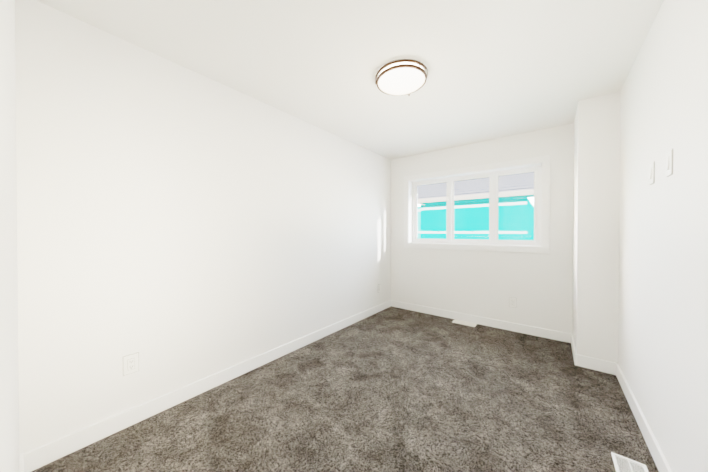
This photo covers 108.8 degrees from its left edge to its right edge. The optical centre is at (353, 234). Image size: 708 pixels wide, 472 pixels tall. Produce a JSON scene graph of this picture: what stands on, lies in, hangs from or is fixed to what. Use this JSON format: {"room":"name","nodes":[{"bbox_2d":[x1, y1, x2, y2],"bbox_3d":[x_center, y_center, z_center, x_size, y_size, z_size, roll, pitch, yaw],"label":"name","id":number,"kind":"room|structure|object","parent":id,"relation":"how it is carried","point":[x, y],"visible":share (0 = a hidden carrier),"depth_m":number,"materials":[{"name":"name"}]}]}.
{"room":"empty bedroom","nodes":[
{"label":"empty bedroom","id":0,"kind":"room"},
{"bbox_2d":[0,0,18,471],"bbox_3d":[-0.719,0.009,0.436,2.873,2.440,0.120,0,1,38],"label":"wall","id":1,"kind":"structure","parent":0,"point":[9,411],"depth_m":0.76,"materials":[{"name":"white paint"}]},
{"bbox_2d":[19,455,23,471],"bbox_3d":[-1.027,1.174,0.772,1.655,0.105,0.015,0,1,38],"label":"baseboard","id":2,"kind":"structure","parent":1,"relation":"attached to","point":[21,463],"depth_m":1.24,"materials":[{"name":"white paint"}]},
{"bbox_2d":[15,0,390,455],"bbox_3d":[-1.030,-0.004,2.248,0.150,2.440,5.550,0,1,38],"label":"wall","id":3,"kind":"structure","parent":0,"point":[179,226],"depth_m":1.73,"materials":[{"name":"white paint"}]},
{"bbox_2d":[123,352,138,375],"bbox_3d":[-1.425,0.830,1.621,0.009,0.122,0.078,0,1,38],"label":"electrical outlet","id":4,"kind":"object","parent":3,"relation":"attached to","point":[130,363],"visible":1,"depth_m":1.62,"materials":[{"name":"white plastic"}]},
{"bbox_2d":[19,300,390,471],"bbox_3d":[-0.534,1.159,2.757,0.015,0.105,3.750,0,1,38],"label":"baseboard","id":5,"kind":"structure","parent":3,"relation":"attached to","point":[43,455],"depth_m":1.74,"materials":[{"name":"white paint"}]},
{"bbox_2d":[31,306,658,471],"bbox_3d":[0.042,1.272,1.419,2.973,0.100,5.550,0,1,38],"label":"floor","id":6,"kind":"structure","parent":0,"point":[392,389],"depth_m":1.72,"materials":[{"name":"carpet"}]},
{"bbox_2d":[452,319,476,326],"bbox_3d":[1.493,1.202,3.429,0.290,0.009,0.135,0,1,38],"label":"floor air vent","id":7,"kind":"object","parent":6,"relation":"on","point":[464,323],"visible":1,"depth_m":3.41,"materials":[{"name":"white metal"}]},
{"bbox_2d":[611,452,647,471],"bbox_3d":[1.383,1.219,1.244,0.130,0.009,0.330,0,1,38],"label":"floor air vent","id":8,"kind":"object","parent":6,"relation":"on","point":[623,464],"visible":1,"depth_m":1.34,"materials":[{"name":"white metal"}]},
{"bbox_2d":[37,0,663,159],"bbox_3d":[0.042,-1.278,1.399,2.973,0.120,5.550,0,1,38],"label":"ceiling","id":9,"kind":"structure","parent":0,"point":[496,69],"depth_m":1.71,"materials":[{"name":"white paint"}]},
{"bbox_2d":[375,59,427,95],"bbox_3d":[0.364,-1.178,1.955,0.394,0.087,0.395,0,1,38],"label":"ceiling light","id":10,"kind":"object","parent":9,"relation":"attached to","point":[401,77],"visible":1,"depth_m":1.87,"materials":[{"name":"white glass"}]},
{"bbox_2d":[391,123,573,333],"bbox_3d":[1.690,-0.014,3.516,2.873,2.440,0.200,0,1,38],"label":"wall","id":11,"kind":"structure","parent":0,"point":[488,284],"depth_m":3.26,"materials":[{"name":"white paint"}]},
{"bbox_2d":[404,155,549,253],"bbox_3d":[1.591,-0.350,3.570,1.855,1.138,0.203,0,1,38],"label":"window","id":12,"kind":"structure","parent":11,"relation":"in","point":[539,167],"depth_m":3.40,"materials":[{"name":"white paint"}]},
{"bbox_2d":[391,300,570,342],"bbox_3d":[1.524,1.153,3.518,2.289,0.105,0.015,0,1,38],"label":"baseboard","id":13,"kind":"structure","parent":11,"relation":"attached to","point":[536,331],"depth_m":3.31,"materials":[{"name":"white paint"}]},
{"bbox_2d":[573,91,619,363],"bbox_3d":[2.353,-0.006,2.493,0.269,2.440,0.593,0,1,38],"label":"wall","id":14,"kind":"structure","parent":0,"point":[596,223],"depth_m":2.26,"materials":[{"name":"white paint"}]},
{"bbox_2d":[571,334,576,365],"bbox_3d":[2.232,1.161,2.578,0.015,0.105,0.593,0,1,38],"label":"baseboard","id":15,"kind":"structure","parent":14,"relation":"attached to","point":[574,351],"depth_m":2.47,"materials":[{"name":"white paint"}]},
{"bbox_2d":[577,354,615,374],"bbox_3d":[2.160,1.163,2.268,0.254,0.105,0.015,0,1,38],"label":"baseboard","id":16,"kind":"structure","parent":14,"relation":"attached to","point":[604,366],"depth_m":2.26,"materials":[{"name":"white paint"}]},
{"bbox_2d":[618,0,707,471],"bbox_3d":[1.114,0.008,0.570,0.150,2.440,5.550,0,1,38],"label":"wall","id":17,"kind":"structure","parent":0,"point":[663,303],"depth_m":1.25,"materials":[{"name":"white paint"}]},
{"bbox_2d":[616,364,671,471],"bbox_3d":[1.293,1.173,0.942,0.015,0.105,3.142,0,1,38],"label":"baseboard","id":18,"kind":"structure","parent":17,"relation":"attached to","point":[659,459],"depth_m":1.52,"materials":[{"name":"white paint"}]},
{"bbox_2d":[648,161,654,184],"bbox_3d":[1.710,-0.348,1.460,0.013,0.122,0.078,0,1,38],"label":"light switch","id":19,"kind":"object","parent":17,"relation":"attached to","point":[651,178],"visible":1,"depth_m":1.45,"materials":[{"name":"white plastic"}]},
{"bbox_2d":[665,149,672,176],"bbox_3d":[1.539,-0.347,1.242,0.013,0.122,0.078,0,1,38],"label":"light switch","id":20,"kind":"object","parent":17,"relation":"attached to","point":[669,164],"visible":1,"depth_m":1.23,"materials":[{"name":"white plastic"}]},
{"label":"outside","id":21,"kind":"structure","parent":0,"visible":0},
{"bbox_3d":[9.553,4.376,14.062,26.000,0.100,26.050,0,1,38],"label":"ground","id":22,"kind":"structure","parent":21,"visible":0},
{"bbox_2d":[418,172,533,239],"bbox_3d":[2.063,0.774,8.520,11.000,7.188,6.039,0,1,38],"label":"window glass","id":23,"kind":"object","parent":22,"relation":"on","point":[428,221],"depth_m":6.40,"materials":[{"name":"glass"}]}
]}

